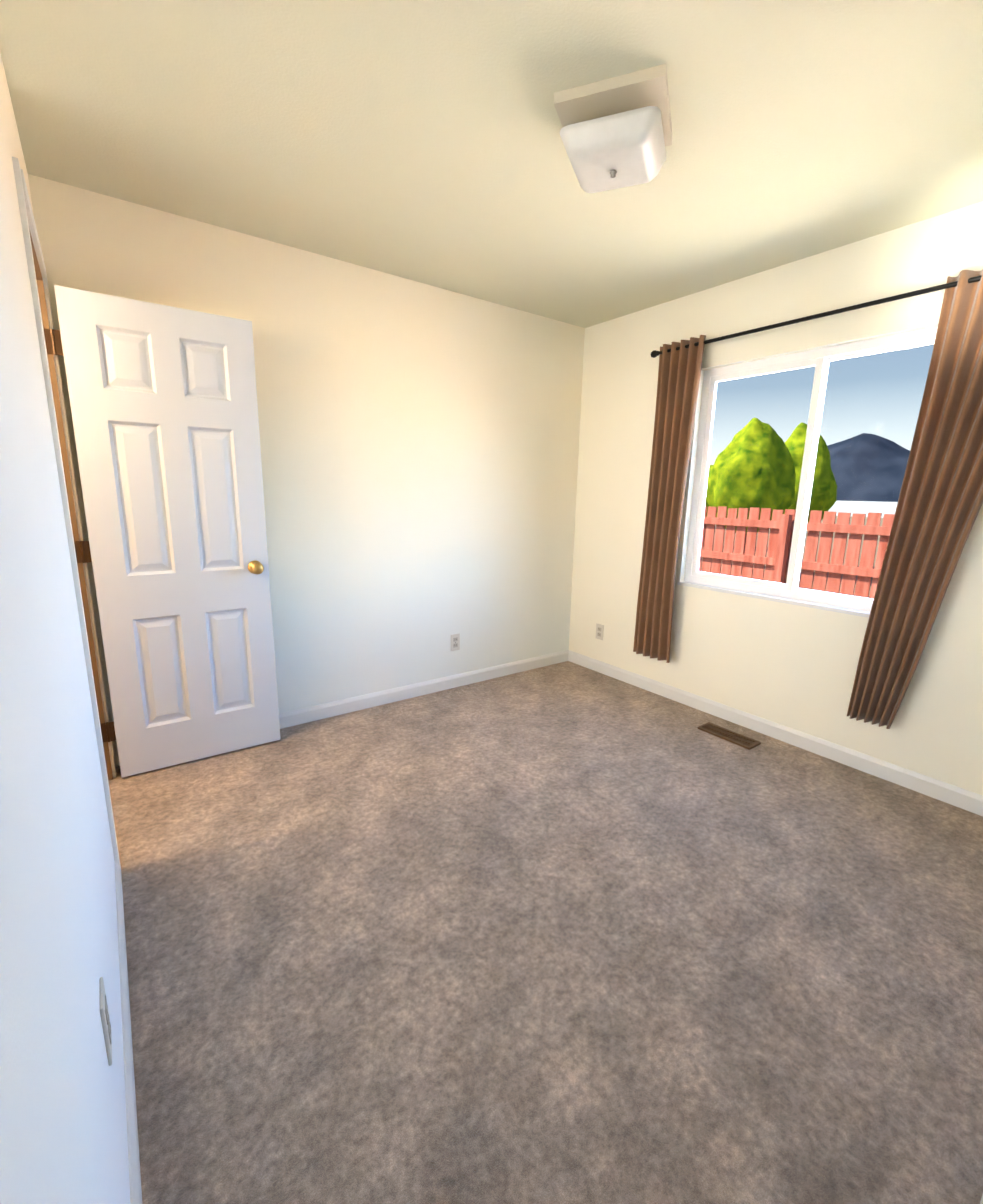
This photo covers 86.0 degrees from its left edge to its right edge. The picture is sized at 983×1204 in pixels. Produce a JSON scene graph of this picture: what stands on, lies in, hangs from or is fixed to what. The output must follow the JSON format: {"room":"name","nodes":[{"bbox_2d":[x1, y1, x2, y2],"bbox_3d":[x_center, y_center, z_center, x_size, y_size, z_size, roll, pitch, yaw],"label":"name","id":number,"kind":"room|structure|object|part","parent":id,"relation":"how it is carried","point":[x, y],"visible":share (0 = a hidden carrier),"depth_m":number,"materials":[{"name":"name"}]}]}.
{"room":"empty bedroom","nodes":[
{"label":"empty bedroom","id":0,"kind":"room"},
{"bbox_2d":[0,52,129,1203],"bbox_3d":[-0.704,-0.077,0.718,0.115,2.440,3.752,-8,15,-36],"label":"wall","id":1,"kind":"structure","parent":0,"point":[63,1130],"depth_m":0.66,"materials":[{"name":"paint"}]},
{"bbox_2d":[12,157,121,878],"bbox_3d":[-1.478,-0.170,1.890,0.016,2.112,0.849,-8,15,-36],"label":"door frame","id":2,"kind":"structure","parent":1,"relation":"attached to","point":[27,217],"depth_m":1.60,"materials":[{"name":"paint"}]},
{"bbox_2d":[29,229,115,779],"bbox_3d":[-1.520,-0.139,1.866,0.154,2.060,0.745,-8,15,-36],"label":"lining","id":3,"kind":"object","parent":1,"relation":"attached to","point":[45,321],"depth_m":2.13,"materials":[{"name":"brown wood"}]},
{"bbox_3d":[-1.701,-0.204,2.158,0.094,1.690,0.012,-8,15,-36],"label":"door hinges","id":4,"kind":"part","parent":3,"relation":"part of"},
{"bbox_2d":[54,285,279,776],"bbox_3d":[-1.377,-0.233,2.377,0.685,2.015,0.175,-7,14,-35],"label":"door","id":5,"kind":"structure","parent":3,"relation":"attached to","point":[164,406],"depth_m":2.33,"materials":[{"name":"paint"}]},
{"bbox_2d":[99,977,111,1065],"bbox_3d":[-0.642,0.698,0.879,0.007,0.114,0.070,-8,15,-36],"label":"electrical outlet","id":6,"kind":"object","parent":1,"relation":"attached to","point":[105,1019],"visible":0.98,"depth_m":0.86,"materials":[{"name":"beige plastic"}]},
{"bbox_2d":[114,862,141,1203],"bbox_3d":[-0.404,1.149,0.635,0.012,0.085,2.835,-8,15,-36],"label":"baseboard","id":7,"kind":"structure","parent":1,"relation":"attached to","point":[134,1160],"depth_m":1.16,"materials":[{"name":"paint"}]},
{"bbox_2d":[28,174,584,766],"bbox_3d":[-1.074,-0.524,2.817,4.421,2.440,0.150,-8,15,-36],"label":"wall","id":8,"kind":"structure","parent":0,"point":[420,446],"depth_m":3.01,"materials":[{"name":"paint"}]},
{"bbox_2d":[279,650,568,728],"bbox_3d":[-0.554,0.577,3.351,2.896,0.085,0.012,-8,15,-36],"label":"baseboard","id":9,"kind":"structure","parent":8,"relation":"attached to","point":[313,713],"depth_m":3.37,"materials":[{"name":"paint"}]},
{"bbox_2d":[451,633,459,650],"bbox_3d":[-0.242,0.269,3.519,0.070,0.114,0.007,-8,15,-36],"label":"electrical outlet","id":10,"kind":"object","parent":8,"relation":"attached to","point":[455,641],"visible":1,"depth_m":3.52,"materials":[{"name":"beige plastic"}]},
{"bbox_2d":[0,0,982,327],"bbox_3d":[0.057,-1.446,1.077,4.421,0.120,3.902,-8,15,-36],"label":"ceiling","id":11,"kind":"structure","parent":0,"point":[418,140],"depth_m":1.68,"materials":[{"name":"paint"}]},
{"bbox_2d":[554,64,672,192],"bbox_3d":[0.381,-1.408,1.631,0.310,0.168,0.310,6,13,21],"label":"flush-mount light","id":12,"kind":"object","parent":11,"relation":"attached to","point":[616,132],"visible":1,"depth_m":1.54,"materials":[{"name":"white glass"}]},
{"bbox_3d":[0.381,-1.377,1.638,0.290,0.068,0.290,6,13,21],"label":"lamp shade","id":13,"kind":"part","parent":12,"relation":"part of","materials":[{"name":"white glass"}]},
{"bbox_2d":[108,661,982,1203],"bbox_3d":[0.009,1.050,1.600,4.421,0.100,3.902,-8,15,-36],"label":"floor","id":14,"kind":"structure","parent":0,"point":[566,933],"depth_m":1.49,"materials":[{"name":"carpet"}]},
{"bbox_2d":[697,722,760,749],"bbox_3d":[1.313,0.740,2.925,0.115,0.012,0.305,-8,15,-36],"label":"air vent register","id":15,"kind":"object","parent":14,"relation":"on","point":[743,741],"visible":1,"depth_m":2.91,"materials":[{"name":"brown metal"}]},
{"bbox_2d":[569,201,982,794],"bbox_3d":[1.801,-0.407,2.520,0.150,2.440,3.752,-8,15,-36],"label":"wall","id":16,"kind":"structure","parent":0,"point":[791,666],"depth_m":2.81,"materials":[{"name":"paint"}]},
{"bbox_2d":[596,623,603,639],"bbox_3d":[0.798,0.221,3.895,0.007,0.114,0.070,-8,15,-36],"label":"electrical outlet","id":17,"kind":"object","parent":16,"relation":"attached to","point":[599,630],"visible":1,"depth_m":3.89,"materials":[{"name":"beige plastic"}]},
{"bbox_2d":[677,581,869,617],"bbox_3d":[1.565,-0.009,2.821,0.057,0.018,1.275,-8,15,-36],"label":"window sill","id":18,"kind":"structure","parent":16,"relation":"attached to","point":[793,601],"depth_m":2.82,"materials":[{"name":"paint"}]},
{"bbox_2d":[568,650,982,815],"bbox_3d":[1.442,0.673,3.077,0.012,0.085,2.832,-8,15,-36],"label":"baseboard","id":19,"kind":"structure","parent":16,"relation":"attached to","point":[964,799],"depth_m":2.78,"materials":[{"name":"paint"}]},
{"bbox_2d":[633,269,982,728],"bbox_3d":[1.546,-0.436,2.634,0.123,1.900,1.946,-8,15,-36],"label":"curtains","id":20,"kind":"object","parent":16,"relation":"attached to","point":[939,503],"visible":1,"depth_m":2.29,"materials":[{"name":"fabric"}]},
{"bbox_3d":[1.570,-1.330,2.452,0.106,0.065,1.946,-8,15,-35],"label":"rod","id":21,"kind":"part","parent":20,"relation":"part of","materials":[{"name":"black metal"}]},
{"bbox_2d":[684,327,937,611],"bbox_3d":[1.630,-0.635,2.730,0.075,1.247,1.255,-8,15,-36],"label":"window","id":22,"kind":"structure","parent":16,"relation":"in","point":[927,334],"depth_m":2.79,"materials":[{"name":"plastic"}]},
{"bbox_3d":[1.443,-0.669,2.949,0.004,1.153,0.554,-8,15,-36],"label":"sliding window glass","id":23,"kind":"part","parent":22,"relation":"part of","materials":[{"name":"clear glass"}]},
{"bbox_3d":[1.446,-0.683,2.943,0.024,1.175,0.610,-8,15,-36],"label":"window sash","id":24,"kind":"part","parent":22,"relation":"part of","materials":[{"name":"white plastic"}]},
{"bbox_3d":[1.803,-0.577,2.513,0.004,1.165,0.588,-8,15,-36],"label":"fixed window glass","id":25,"kind":"part","parent":22,"relation":"part of","materials":[{"name":"clear glass"}]},
{"bbox_2d":[795,339,934,601],"bbox_3d":[1.804,-0.585,2.510,0.022,1.171,0.610,-8,15,-36],"label":"bead","id":26,"kind":"object","parent":22,"relation":"attached to","point":[900,347],"visible":0.12,"depth_m":2.51,"materials":[{"name":"plastic"}]},
{"label":"outside","id":27,"kind":"structure","parent":0,"visible":0},
{"bbox_2d":[701,516,882,597],"bbox_3d":[22.476,-2.401,22.540,56.859,0.200,70.000,-8,15,-36],"label":"lawn","id":28,"kind":"structure","parent":27,"point":[881,522],"depth_m":19.03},
{"bbox_2d":[703,465,712,546],"bbox_3d":[7.407,-3.304,18.201,1.864,2.779,1.814,-8,15,-36],"label":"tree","id":29,"kind":"object","parent":28,"relation":"on","point":[710,468],"depth_m":17.76,"materials":[{"name":"green plant"}]},
{"bbox_2d":[706,418,795,567],"bbox_3d":[5.835,-2.374,11.976,1.924,3.454,1.896,-8,15,-36],"label":"tree","id":30,"kind":"object","parent":28,"relation":"on","point":[777,457],"depth_m":11.25,"materials":[{"name":"green plant"}]},
{"bbox_2d":[699,506,894,598],"bbox_3d":[3.128,-0.374,6.660,0.152,1.618,25.097,-8,15,-36],"label":"fence","id":31,"kind":"object","parent":28,"relation":"on","point":[783,534],"depth_m":6.07,"materials":[{"name":"red wood"}]},
{"bbox_2d":[783,423,836,521],"bbox_3d":[7.751,-2.697,13.409,1.698,3.570,1.740,-8,15,-36],"label":"tree","id":32,"kind":"object","parent":28,"relation":"on","point":[822,489],"depth_m":12.71,"materials":[{"name":"green plant"}]},
{"bbox_2d":[827,433,909,501],"bbox_3d":[315.492,-103.306,403.447,160.000,51.927,600.000,-8,15,-36],"label":"mountain","id":33,"kind":"structure","parent":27,"point":[862,476],"depth_m":376.55}
]}

